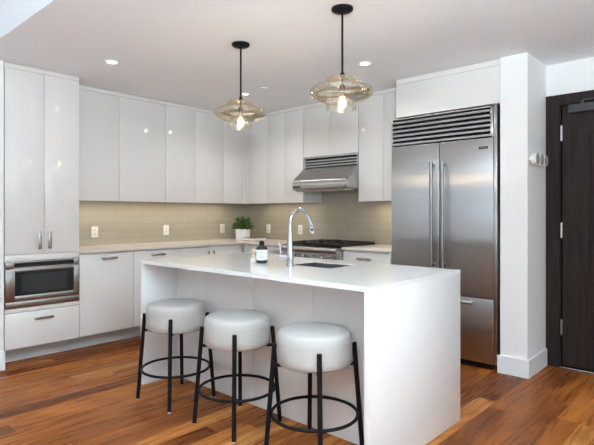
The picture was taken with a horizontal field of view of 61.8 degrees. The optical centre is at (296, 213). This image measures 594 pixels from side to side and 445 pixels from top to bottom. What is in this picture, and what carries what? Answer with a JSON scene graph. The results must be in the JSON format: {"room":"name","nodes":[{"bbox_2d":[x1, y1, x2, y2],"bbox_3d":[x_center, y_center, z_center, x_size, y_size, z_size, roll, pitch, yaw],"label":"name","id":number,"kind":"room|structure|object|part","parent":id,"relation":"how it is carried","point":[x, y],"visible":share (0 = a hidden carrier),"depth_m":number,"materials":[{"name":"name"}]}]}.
{"room":"kitchen","nodes":[
{"label":"kitchen","id":0,"kind":"room"},
{"bbox_2d":[0,60,3,351],"bbox_3d":[-4.485,-0.169,2.234,0.760,2.850,5.464,0,0,42],"label":"wall","id":1,"kind":"structure","parent":0,"point":[1,61],"depth_m":3.99,"materials":[{"name":"white paint"}]},
{"bbox_2d":[0,351,4,370],"bbox_3d":[-4.162,1.181,2.013,0.015,0.150,5.372,0,0,42],"label":"baseboard","id":2,"kind":"structure","parent":1,"relation":"attached to","point":[2,354],"depth_m":3.98,"materials":[{"name":"white paint"}]},
{"bbox_2d":[0,0,593,112],"bbox_3d":[1.218,-1.414,2.897,8.300,0.360,3.576,0,0,42],"label":"ceiling","id":3,"kind":"structure","parent":0,"point":[182,52],"depth_m":3.53,"materials":[{"name":"white paint"}]},
{"bbox_2d":[104,60,119,64],"bbox_3d":[-1.504,-1.231,4.034,0.125,0.006,0.125,0,0,42],"label":"recessed light","id":4,"kind":"object","parent":3,"relation":"in","point":[112,62],"visible":1,"depth_m":4.03,"materials":[{"name":"white paint"}]},
{"bbox_2d":[213,41,265,129],"bbox_3d":[-0.415,-0.929,3.605,0.382,0.610,0.382,0,0,42],"label":"pendant light","id":5,"kind":"object","parent":3,"relation":"hanging from","point":[225,113],"visible":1,"depth_m":3.56,"materials":[{"name":"clear glass"}]},
{"bbox_3d":[-0.415,-0.724,3.605,0.382,0.199,0.382,0,0,42],"label":"lamp shade","id":6,"kind":"part","parent":5,"relation":"part of","materials":[{"name":"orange glass"}]},
{"bbox_2d":[238,100,242,112],"bbox_3d":[-0.408,-0.765,3.604,0.036,0.113,0.036,0,0,42],"label":"socket","id":7,"kind":"object","parent":5,"relation":"attached to","point":[240,110],"depth_m":3.59,"materials":[{"name":"brown metal"}]},
{"bbox_3d":[-0.408,-1.018,3.604,0.032,0.392,0.032,0,0,42],"label":"stem","id":8,"kind":"part","parent":5,"relation":"part of","materials":[{"name":"black metal"}]},
{"bbox_2d":[309,4,372,111],"bbox_3d":[0.266,-0.929,2.978,0.382,0.610,0.382,0,0,42],"label":"pendant light","id":9,"kind":"object","parent":3,"relation":"hanging from","point":[360,91],"visible":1,"depth_m":2.93,"materials":[{"name":"clear glass"}]},
{"bbox_3d":[0.266,-0.724,2.978,0.382,0.199,0.382,0,0,42],"label":"lamp shade","id":10,"kind":"part","parent":9,"relation":"part of","materials":[{"name":"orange glass"}]},
{"bbox_2d":[339,77,344,90],"bbox_3d":[0.272,-0.765,2.978,0.036,0.113,0.036,0,0,42],"label":"socket","id":11,"kind":"object","parent":9,"relation":"attached to","point":[342,87],"depth_m":2.96,"materials":[{"name":"brown metal"}]},
{"bbox_3d":[0.272,-1.018,2.978,0.032,0.392,0.032,0,0,42],"label":"stem","id":12,"kind":"part","parent":9,"relation":"part of","materials":[{"name":"black metal"}]},
{"bbox_3d":[0.272,-0.669,2.978,0.052,0.079,0.052,0,0,42],"label":"light bulb","id":13,"kind":"part","parent":9,"relation":"part of","materials":[{"name":"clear glass"}]},
{"bbox_2d":[357,61,372,65],"bbox_3d":[0.559,-1.231,4.074,0.125,0.006,0.125,0,0,42],"label":"recessed light","id":14,"kind":"object","parent":3,"relation":"in","point":[363,63],"visible":1,"depth_m":4.06,"materials":[{"name":"white paint"}]},
{"bbox_2d":[0,336,593,444],"bbox_3d":[-0.594,1.281,0.981,8.400,0.050,8.850,0,0,42],"label":"floor","id":15,"kind":"structure","parent":0,"point":[86,395],"depth_m":3.15,"materials":[{"name":"brown wood"}]},
{"bbox_2d":[4,62,79,362],"bbox_3d":[-2.383,0.011,4.444,0.648,2.487,0.609,0,0,42],"label":"tall cabinet","id":16,"kind":"object","parent":15,"relation":"on","point":[41,107],"depth_m":4.23,"materials":[{"name":"white paint"}]},
{"bbox_3d":[-2.275,-0.427,4.141,0.020,1.527,0.304,0,0,42],"label":"door","id":17,"kind":"part","parent":16,"relation":"part of","materials":[{"name":"white paint"}]},
{"bbox_3d":[-2.182,0.224,4.206,0.030,0.147,0.026,0,0,42],"label":"handle","id":18,"kind":"part","parent":16,"relation":"part of","materials":[{"name":"silver metal"}]},
{"bbox_3d":[-2.166,0.751,4.245,0.024,0.053,0.602,0,0,42],"label":"trim","id":19,"kind":"part","parent":16,"relation":"part of","materials":[{"name":"silver metal"}]},
{"bbox_3d":[-2.166,0.424,4.245,0.024,0.057,0.602,0,0,42],"label":"control frame","id":20,"kind":"part","parent":16,"relation":"part of","materials":[{"name":"silver metal"}]},
{"bbox_3d":[-2.173,0.966,4.252,0.020,0.294,0.605,0,0,42],"label":"drawer","id":21,"kind":"part","parent":16,"relation":"part of","materials":[{"name":"white paint"}]},
{"bbox_3d":[-2.360,0.587,4.421,0.556,0.382,0.602,0,0,42],"label":"microwave drawer","id":22,"kind":"part","parent":16,"relation":"part of","materials":[{"name":"silver metal"}]},
{"bbox_3d":[-2.163,0.426,4.252,0.020,0.036,0.485,0,0,42],"label":"control panel","id":23,"kind":"part","parent":16,"relation":"part of","materials":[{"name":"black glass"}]},
{"bbox_3d":[-2.157,0.882,4.233,0.030,0.020,0.152,0,0,42],"label":"handle","id":24,"kind":"part","parent":16,"relation":"part of","materials":[{"name":"silver metal"}]},
{"bbox_3d":[-2.127,0.224,4.266,0.030,0.147,0.026,0,0,42],"label":"handle","id":25,"kind":"part","parent":16,"relation":"part of","materials":[{"name":"silver metal"}]},
{"bbox_3d":[-2.070,-0.427,4.366,0.020,1.527,0.297,0,0,42],"label":"door","id":26,"kind":"part","parent":16,"relation":"part of","materials":[{"name":"white paint"}]},
{"bbox_2d":[71,250,132,348],"bbox_3d":[-2.000,0.806,4.872,0.638,0.898,0.533,0,0,42],"label":"base cabinet","id":27,"kind":"object","parent":15,"relation":"on","point":[105,304],"visible":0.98,"depth_m":4.68,"materials":[{"name":"white paint"}]},
{"bbox_3d":[-1.769,0.414,4.674,0.030,0.020,0.153,0,0,42],"label":"handle","id":28,"kind":"part","parent":27,"relation":"part of","materials":[{"name":"silver metal"}]},
{"bbox_2d":[125,248,179,338],"bbox_3d":[-1.639,0.806,5.268,0.638,0.898,0.534,0,0,42],"label":"base cabinet","id":29,"kind":"object","parent":15,"relation":"on","point":[138,255],"visible":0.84,"depth_m":4.93,"materials":[{"name":"white paint"}]},
{"bbox_2d":[136,298,215,412],"bbox_3d":[-0.826,0.928,3.390,0.469,0.656,0.469,0,0,41],"label":"bar stool","id":30,"kind":"object","parent":15,"relation":"on","point":[173,316],"visible":0.97,"depth_m":3.25,"materials":[{"name":"grey leather"}]},
{"bbox_3d":[-1.058,0.965,3.372,0.070,0.576,0.025,0,0,-4],"label":"leg","id":31,"kind":"part","parent":30,"relation":"part of","materials":[{"name":"black metal"}]},
{"bbox_3d":[-0.808,0.965,3.157,0.025,0.576,0.070,0,0,-4],"label":"leg","id":32,"kind":"part","parent":30,"relation":"part of","materials":[{"name":"black metal"}]},
{"bbox_3d":[-0.826,0.690,3.390,0.396,0.180,0.396,0,0,41],"label":"seat","id":33,"kind":"part","parent":30,"relation":"part of","materials":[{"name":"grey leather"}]},
{"bbox_3d":[-0.843,0.965,3.622,0.025,0.576,0.070,0,0,-4],"label":"leg","id":34,"kind":"part","parent":30,"relation":"part of","materials":[{"name":"black metal"}]},
{"bbox_3d":[-0.593,0.965,3.407,0.070,0.576,0.025,0,0,-4],"label":"leg","id":35,"kind":"part","parent":30,"relation":"part of","materials":[{"name":"black metal"}]},
{"bbox_2d":[179,244,247,256],"bbox_3d":[-1.138,0.806,5.790,0.676,0.898,0.910,0,0,42],"label":"base cabinet","id":36,"kind":"object","parent":15,"relation":"on","point":[233,248],"visible":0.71,"depth_m":5.58,"materials":[{"name":"white paint"}]},
{"bbox_3d":[-1.117,0.742,5.427,0.020,0.743,0.396,0,0,42],"label":"door","id":37,"kind":"part","parent":36,"relation":"part of","materials":[{"name":"white paint"}]},
{"bbox_3d":[-0.824,0.742,5.748,0.020,0.743,0.466,0,0,42],"label":"door","id":38,"kind":"part","parent":36,"relation":"part of","materials":[{"name":"white paint"}]},
{"bbox_2d":[192,309,281,442],"bbox_3d":[-0.359,0.928,2.985,0.469,0.656,0.469,0,0,42],"label":"bar stool","id":39,"kind":"object","parent":15,"relation":"on","point":[234,331],"visible":0.94,"depth_m":2.84,"materials":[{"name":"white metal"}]},
{"bbox_3d":[-0.592,0.965,2.974,0.070,0.576,0.025,0,0,-3],"label":"leg","id":40,"kind":"part","parent":39,"relation":"part of","materials":[{"name":"black metal"}]},
{"bbox_3d":[-0.348,0.965,2.752,0.025,0.576,0.070,0,0,-3],"label":"leg","id":41,"kind":"part","parent":39,"relation":"part of","materials":[{"name":"black metal"}]},
{"bbox_3d":[-0.359,0.690,2.985,0.396,0.180,0.396,0,0,42],"label":"seat","id":42,"kind":"part","parent":39,"relation":"part of","materials":[{"name":"grey leather"}]},
{"bbox_3d":[-0.370,0.965,3.218,0.025,0.576,0.070,0,0,-3],"label":"leg","id":43,"kind":"part","parent":39,"relation":"part of","materials":[{"name":"black metal"}]},
{"bbox_3d":[-0.126,0.965,2.995,0.070,0.576,0.025,0,0,-3],"label":"leg","id":44,"kind":"part","parent":39,"relation":"part of","materials":[{"name":"black metal"}]},
{"bbox_2d":[247,244,283,254],"bbox_3d":[-0.178,0.806,5.902,0.708,0.898,0.648,0,0,42],"label":"base cabinet","id":45,"kind":"object","parent":15,"relation":"on","point":[271,250],"visible":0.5,"depth_m":5.63,"materials":[{"name":"white paint"}]},
{"bbox_2d":[79,239,297,252],"bbox_3d":[-1.056,0.344,5.390,1.316,0.025,2.569,0,0,42],"label":"countertop","id":46,"kind":"structure","parent":45,"relation":"on","point":[273,242],"depth_m":5.35,"materials":[{"name":"beige stone"}]},
{"bbox_2d":[232,216,254,239],"bbox_3d":[-0.694,0.176,6.354,0.297,0.308,0.311,0,0,42],"label":"potted plant","id":47,"kind":"object","parent":46,"relation":"on","point":[244,231],"visible":0.99,"depth_m":6.30,"materials":[{"name":"green plant"}]},
{"bbox_3d":[-0.694,0.262,6.367,0.189,0.136,0.189,0,0,42],"label":"pot","id":48,"kind":"part","parent":47,"relation":"part of","materials":[{"name":"white ceramic"}]},
{"bbox_2d":[243,237,266,240],"bbox_3d":[-0.528,0.312,6.155,0.220,0.035,0.210,0,0,42],"label":"book","id":49,"kind":"object","parent":46,"relation":"on","point":[244,238],"visible":0.98,"depth_m":6.10,"materials":[{"name":"white paper"}]},
{"bbox_3d":[-0.468,0.742,5.783,0.320,0.743,0.020,0,0,42],"label":"door","id":50,"kind":"part","parent":45,"relation":"part of","materials":[{"name":"white paint"}]},
{"bbox_3d":[-0.228,0.742,5.564,0.322,0.743,0.020,0,0,42],"label":"door","id":51,"kind":"part","parent":45,"relation":"part of","materials":[{"name":"white paint"}]},
{"bbox_2d":[141,252,459,444],"bbox_3d":[-0.080,0.798,3.340,2.020,0.914,0.973,0,0,42],"label":"kitchen island","id":52,"kind":"object","parent":15,"relation":"on","point":[403,321],"visible":0.8,"depth_m":2.87,"materials":[{"name":"white stone"}]},
{"bbox_2d":[250,249,255,262],"bbox_3d":[-0.300,0.291,3.455,0.054,0.099,0.054,0,0,42],"label":"dish brush","id":53,"kind":"object","parent":52,"relation":"on","point":[253,251],"visible":0.94,"depth_m":3.44,"materials":[{"name":"beige wood"}]},
{"bbox_2d":[256,241,266,262],"bbox_3d":[-0.244,0.265,3.439,0.079,0.151,0.079,0,0,42],"label":"soap bottle","id":54,"kind":"object","parent":52,"relation":"on","point":[261,250],"visible":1,"depth_m":3.41,"materials":[{"name":"black glass"}]},
{"bbox_3d":[-0.208,0.811,3.199,1.948,0.888,0.020,0,0,42],"label":"panel","id":55,"kind":"part","parent":52,"relation":"part of","materials":[{"name":"white paint"}]},
{"bbox_2d":[278,208,315,265],"bbox_3d":[0.014,0.150,3.293,0.284,0.380,0.087,0,0,-29],"label":"kitchen faucet","id":56,"kind":"object","parent":52,"relation":"on","point":[289,256],"visible":1,"depth_m":3.23,"materials":[{"name":"silver metal"}]},
{"bbox_3d":[-0.083,0.243,3.249,0.079,0.117,0.042,0,0,10],"label":"lever","id":57,"kind":"part","parent":56,"relation":"part of","materials":[{"name":"silver metal"}]},
{"bbox_3d":[0.024,0.051,3.301,0.210,0.181,0.027,0,0,-41],"label":"spout","id":58,"kind":"part","parent":56,"relation":"part of","materials":[{"name":"silver metal"}]},
{"bbox_2d":[294,262,350,267],"bbox_3d":[0.164,0.454,3.320,0.363,0.216,0.268,0,0,42],"label":"prep sink","id":59,"kind":"object","parent":52,"relation":"in","point":[313,264],"visible":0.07,"depth_m":3.46,"materials":[{"name":"grey metal"}]},
{"bbox_2d":[264,322,363,444],"bbox_3d":[0.092,0.928,2.608,0.469,0.656,0.469,0,0,41],"label":"bar stool","id":60,"kind":"object","parent":15,"relation":"on","point":[318,348],"visible":1,"depth_m":2.48,"materials":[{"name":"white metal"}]},
{"bbox_3d":[-0.141,0.965,2.590,0.070,0.576,0.025,0,0,-4],"label":"leg","id":61,"kind":"part","parent":60,"relation":"part of","materials":[{"name":"black metal"}]},
{"bbox_3d":[0.074,0.965,2.840,0.025,0.576,0.070,0,0,-4],"label":"leg","id":62,"kind":"part","parent":60,"relation":"part of","materials":[{"name":"black metal"}]},
{"bbox_3d":[0.092,0.790,2.608,0.318,0.019,0.318,0,0,41],"label":"seat frame","id":63,"kind":"part","parent":60,"relation":"part of","materials":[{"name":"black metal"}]},
{"bbox_3d":[0.092,0.690,2.608,0.396,0.180,0.396,0,0,41],"label":"seat","id":64,"kind":"part","parent":60,"relation":"part of","materials":[{"name":"grey leather"}]},
{"bbox_3d":[0.110,0.965,2.375,0.025,0.576,0.070,0,0,-4],"label":"leg","id":65,"kind":"part","parent":60,"relation":"part of","materials":[{"name":"black metal"}]},
{"bbox_3d":[0.325,0.965,2.626,0.070,0.576,0.025,0,0,-4],"label":"leg","id":66,"kind":"part","parent":60,"relation":"part of","materials":[{"name":"black metal"}]},
{"bbox_2d":[281,239,375,260],"bbox_3d":[0.335,0.777,5.366,0.762,0.954,0.726,0,0,42],"label":"range cooker","id":67,"kind":"object","parent":15,"relation":"on","point":[319,248],"visible":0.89,"depth_m":5.13,"materials":[{"name":"silver metal"}]},
{"bbox_3d":[0.125,0.414,5.135,0.762,0.153,0.102,0,0,42],"label":"control panel","id":68,"kind":"part","parent":67,"relation":"part of","materials":[{"name":"silver metal"}]},
{"bbox_2d":[282,244,375,247],"bbox_3d":[0.347,0.337,5.378,0.762,0.012,0.680,0,0,42],"label":"cooktop","id":69,"kind":"object","parent":67,"relation":"in","point":[294,245],"depth_m":5.10,"materials":[{"name":"black metal"}]},
{"bbox_2d":[343,250,391,263],"bbox_3d":[0.853,0.806,4.964,0.532,0.898,0.648,0,0,42],"label":"base cabinet","id":70,"kind":"object","parent":15,"relation":"on","point":[348,255],"visible":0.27,"depth_m":4.72,"materials":[{"name":"white paint"}]},
{"bbox_3d":[0.640,0.433,4.739,0.160,0.020,0.030,0,0,42],"label":"handle","id":71,"kind":"part","parent":70,"relation":"part of","materials":[{"name":"silver metal"}]},
{"bbox_2d":[341,244,391,252],"bbox_3d":[0.849,0.344,4.960,0.532,0.025,0.638,0,0,42],"label":"countertop","id":72,"kind":"structure","parent":70,"relation":"on","point":[371,248],"depth_m":4.82,"materials":[{"name":"beige stone"}]},
{"bbox_2d":[392,104,499,369],"bbox_3d":[1.405,0.189,4.452,0.962,2.130,0.658,0,0,42],"label":"refrigerator","id":73,"kind":"object","parent":15,"relation":"on","point":[446,165],"visible":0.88,"depth_m":4.15,"materials":[{"name":"silver metal"}]},
{"bbox_3d":[1.065,0.034,4.443,0.472,1.291,0.055,0,0,42],"label":"door","id":74,"kind":"part","parent":73,"relation":"part of","materials":[{"name":"silver metal"}]},
{"bbox_3d":[1.163,0.011,4.272,0.029,0.910,0.066,0,0,42],"label":"handle","id":75,"kind":"part","parent":73,"relation":"part of","materials":[{"name":"silver metal"}]},
{"bbox_3d":[1.238,0.011,4.204,0.029,0.910,0.066,0,0,42],"label":"handle","id":76,"kind":"part","parent":73,"relation":"part of","materials":[{"name":"silver metal"}]},
{"bbox_3d":[1.208,0.724,4.234,0.605,0.027,0.064,0,0,42],"label":"handle","id":77,"kind":"part","parent":73,"relation":"part of","materials":[{"name":"silver metal"}]},
{"bbox_3d":[1.412,0.034,4.128,0.456,1.291,0.055,0,0,42],"label":"door","id":78,"kind":"part","parent":73,"relation":"part of","materials":[{"name":"silver metal"}]},
{"bbox_3d":[1.241,1.230,4.294,0.892,0.047,0.010,0,0,42],"label":"kick plate","id":79,"kind":"part","parent":73,"relation":"part of","materials":[{"name":"black metal"}]},
{"bbox_3d":[1.236,0.947,4.288,0.932,0.518,0.055,0,0,42],"label":"freezer drawer","id":80,"kind":"part","parent":73,"relation":"part of","materials":[{"name":"silver metal"}]},
{"bbox_3d":[1.596,0.166,3.969,0.029,2.080,0.052,0,0,42],"label":"trim","id":81,"kind":"part","parent":73,"relation":"part of","materials":[{"name":"silver metal"}]},
{"bbox_2d":[500,52,545,359],"bbox_3d":[1.881,0.011,4.074,0.205,2.490,0.583,0,0,42],"label":"wall pillar","id":82,"kind":"structure","parent":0,"point":[522,76],"depth_m":3.88,"materials":[{"name":"white paint"}]},
{"bbox_2d":[497,348,546,378],"bbox_3d":[1.830,1.187,4.020,0.238,0.139,0.465,0,0,42],"label":"baseboard","id":83,"kind":"structure","parent":82,"relation":"attached to","point":[517,367],"depth_m":3.87,"materials":[{"name":"white paint"}]},
{"bbox_2d":[529,153,547,165],"bbox_3d":[1.904,-0.424,3.906,0.054,0.086,0.306,0,0,42],"label":"wall hook rack","id":84,"kind":"object","parent":82,"relation":"attached to","point":[535,158],"visible":1,"depth_m":3.83,"materials":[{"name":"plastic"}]},
{"bbox_3d":[1.832,-0.424,3.822,0.038,0.086,0.086,0,0,42],"label":"knob","id":85,"kind":"part","parent":84,"relation":"part of","materials":[{"name":"white plastic"}]},
{"bbox_3d":[1.848,-0.424,3.808,0.005,0.086,0.086,0,0,42],"label":"knob","id":86,"kind":"part","parent":84,"relation":"part of","materials":[{"name":"grey metal"}]},
{"bbox_3d":[1.922,-0.424,3.889,0.005,0.086,0.086,0,0,42],"label":"knob","id":87,"kind":"part","parent":84,"relation":"part of","materials":[{"name":"grey metal"}]},
{"bbox_3d":[1.996,-0.424,3.971,0.005,0.086,0.086,0,0,42],"label":"knob","id":88,"kind":"part","parent":84,"relation":"part of","materials":[{"name":"grey metal"}]},
{"bbox_2d":[546,57,593,96],"bbox_3d":[3.690,0.011,2.753,4.250,2.490,0.120,0,0,42],"label":"wall","id":89,"kind":"structure","parent":0,"point":[577,75],"depth_m":4.02,"materials":[{"name":"white paint"}]},
{"bbox_2d":[546,90,593,373],"bbox_3d":[2.516,0.142,3.755,1.157,2.228,0.179,0,0,42],"label":"door","id":90,"kind":"structure","parent":89,"relation":"in","point":[570,116],"depth_m":4.01,"materials":[{"name":"brown wood"}]},
{"bbox_3d":[2.511,0.179,3.742,0.926,2.110,0.012,0,0,42],"label":"panel","id":91,"kind":"part","parent":90,"relation":"part of","materials":[{"name":"brown wood"}]},
{"bbox_3d":[-1.802,0.011,5.655,0.120,2.490,3.204,0,0,42],"label":"wall","id":92,"kind":"structure","parent":0,"visible":0},
{"bbox_2d":[91,226,97,237],"bbox_3d":[-2.118,0.191,5.197,0.008,0.116,0.072,0,0,42],"label":"wall outlet","id":93,"kind":"object","parent":92,"relation":"attached to","point":[94,230],"visible":1,"depth_m":5.19,"materials":[{"name":"white plastic"}]},
{"bbox_2d":[79,85,164,202],"bbox_3d":[-1.929,-0.680,5.164,0.350,1.104,1.061,0,0,42],"label":"upper cabinet","id":94,"kind":"object","parent":92,"relation":"attached to","point":[122,136],"visible":0.71,"depth_m":5.06,"materials":[{"name":"white paint"}]},
{"bbox_3d":[-1.988,-0.659,4.854,0.020,1.063,0.519,0,0,42],"label":"door","id":95,"kind":"part","parent":94,"relation":"part of","materials":[{"name":"white paint"}]},
{"bbox_3d":[-1.631,-0.659,5.246,0.020,1.063,0.534,0,0,42],"label":"door","id":96,"kind":"part","parent":94,"relation":"part of","materials":[{"name":"white paint"}]},
{"bbox_2d":[79,201,246,245],"bbox_3d":[-1.548,0.114,5.838,0.010,0.484,2.572,0,0,42],"label":"backsplash","id":97,"kind":"structure","parent":92,"relation":"attached to","point":[117,222],"depth_m":5.71,"materials":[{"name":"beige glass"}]},
{"bbox_2d":[163,225,168,234],"bbox_3d":[-1.538,0.191,5.834,0.008,0.116,0.072,0,0,42],"label":"wall outlet","id":98,"kind":"object","parent":92,"relation":"attached to","point":[165,227],"visible":1,"depth_m":5.83,"materials":[{"name":"white plastic"}]},
{"bbox_2d":[152,101,222,203],"bbox_3d":[-1.298,-0.680,5.856,0.350,1.104,0.808,0,0,42],"label":"upper cabinet","id":99,"kind":"object","parent":92,"relation":"attached to","point":[193,135],"visible":0.75,"depth_m":5.71,"materials":[{"name":"white paint"}]},
{"bbox_3d":[-1.314,-0.659,5.594,0.020,1.063,0.395,0,0,42],"label":"door","id":100,"kind":"part","parent":99,"relation":"part of","materials":[{"name":"white paint"}]},
{"bbox_3d":[-1.042,-0.659,5.893,0.020,1.063,0.405,0,0,42],"label":"door","id":101,"kind":"part","parent":99,"relation":"part of","materials":[{"name":"white paint"}]},
{"bbox_2d":[220,224,224,232],"bbox_3d":[-0.970,0.191,6.458,0.008,0.116,0.072,0,0,42],"label":"wall outlet","id":102,"kind":"object","parent":92,"relation":"attached to","point":[222,226],"visible":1,"depth_m":6.45,"materials":[{"name":"white plastic"}]},
{"bbox_2d":[213,119,247,203],"bbox_3d":[-0.880,-0.680,6.281,0.396,1.104,0.378,0,0,42],"label":"upper cabinet","id":103,"kind":"object","parent":92,"relation":"attached to","point":[235,139],"visible":0.47,"depth_m":6.18,"materials":[{"name":"white paint"}]},
{"bbox_3d":[-0.792,-0.659,6.167,0.020,1.063,0.324,0,0,42],"label":"door","id":104,"kind":"part","parent":103,"relation":"part of","materials":[{"name":"white paint"}]},
{"bbox_3d":[0.715,0.011,5.611,3.900,2.490,0.120,0,0,42],"label":"wall","id":105,"kind":"structure","parent":0,"visible":0},
{"bbox_2d":[266,224,269,232],"bbox_3d":[-0.377,0.196,6.505,0.072,0.116,0.008,0,0,42],"label":"wall outlet","id":106,"kind":"object","parent":105,"relation":"attached to","point":[267,225],"visible":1,"depth_m":6.50,"materials":[{"name":"white plastic"}]},
{"bbox_2d":[248,106,321,203],"bbox_3d":[-0.160,-0.680,6.083,0.932,1.104,0.339,0,0,42],"label":"upper cabinet","id":107,"kind":"object","parent":105,"relation":"attached to","point":[276,141],"visible":0.8,"depth_m":5.93,"materials":[{"name":"white paint"}]},
{"bbox_3d":[-0.485,-0.659,6.163,0.339,1.063,0.020,0,0,42],"label":"door","id":108,"kind":"part","parent":107,"relation":"part of","materials":[{"name":"white paint"}]},
{"bbox_3d":[-0.252,-0.659,5.951,0.283,1.063,0.020,0,0,42],"label":"door","id":109,"kind":"part","parent":107,"relation":"part of","materials":[{"name":"white paint"}]},
{"bbox_3d":[-0.035,-0.659,5.753,0.298,1.063,0.020,0,0,42],"label":"door","id":110,"kind":"part","parent":107,"relation":"part of","materials":[{"name":"white paint"}]},
{"bbox_2d":[298,225,302,233],"bbox_3d":[0.041,0.196,6.125,0.072,0.116,0.008,0,0,42],"label":"wall outlet","id":111,"kind":"object","parent":105,"relation":"attached to","point":[300,227],"visible":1,"depth_m":6.12,"materials":[{"name":"white plastic"}]},
{"bbox_2d":[247,192,391,244],"bbox_3d":[0.292,-0.144,5.909,2.634,1.000,0.010,0,0,42],"label":"backsplash","id":112,"kind":"structure","parent":105,"relation":"attached to","point":[340,215],"depth_m":5.80,"materials":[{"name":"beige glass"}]},
{"bbox_2d":[304,98,358,157],"bbox_3d":[0.467,-0.934,5.512,0.756,0.595,0.339,0,0,42],"label":"upper cabinet","id":113,"kind":"object","parent":105,"relation":"attached to","point":[335,132],"visible":0.63,"depth_m":5.38,"materials":[{"name":"white paint"}]},
{"bbox_3d":[0.220,-0.914,5.521,0.375,0.554,0.020,0,0,42],"label":"door","id":114,"kind":"part","parent":113,"relation":"part of","materials":[{"name":"white paint"}]},
{"bbox_2d":[292,153,358,192],"bbox_3d":[0.398,-0.438,5.436,0.752,0.390,0.543,0,0,42],"label":"range hood","id":115,"kind":"object","parent":113,"relation":"attached to","point":[331,173],"visible":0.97,"depth_m":5.27,"materials":[{"name":"silver metal"}]},
{"bbox_2d":[303,153,358,168],"bbox_3d":[0.465,-0.572,5.509,0.752,0.123,0.344,0,0,42],"label":"vent","id":116,"kind":"object","parent":115,"relation":"attached to","point":[351,159],"depth_m":5.36,"materials":[{"name":"silver metal"}]},
{"bbox_3d":[0.500,-0.914,5.266,0.373,0.554,0.020,0,0,42],"label":"door","id":117,"kind":"part","parent":113,"relation":"part of","materials":[{"name":"white paint"}]},
{"bbox_2d":[359,87,397,201],"bbox_3d":[0.961,-0.680,5.062,0.572,1.104,0.339,0,0,42],"label":"upper cabinet","id":118,"kind":"object","parent":105,"relation":"attached to","point":[377,113],"visible":0.42,"depth_m":4.98,"materials":[{"name":"white paint"}]},
{"bbox_3d":[0.753,-0.659,5.036,0.296,1.063,0.020,0,0,42],"label":"door","id":119,"kind":"part","parent":118,"relation":"part of","materials":[{"name":"white paint"}]},
{"bbox_3d":[0.964,-0.659,4.843,0.268,1.063,0.020,0,0,42],"label":"door","id":120,"kind":"part","parent":118,"relation":"part of","materials":[{"name":"white paint"}]},
{"bbox_2d":[396,59,499,118],"bbox_3d":[1.457,-1.058,4.468,0.948,0.348,0.568,0,0,42],"label":"upper cabinet","id":121,"kind":"object","parent":105,"relation":"attached to","point":[477,85],"visible":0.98,"depth_m":4.23,"materials":[{"name":"white paint"}]}
]}

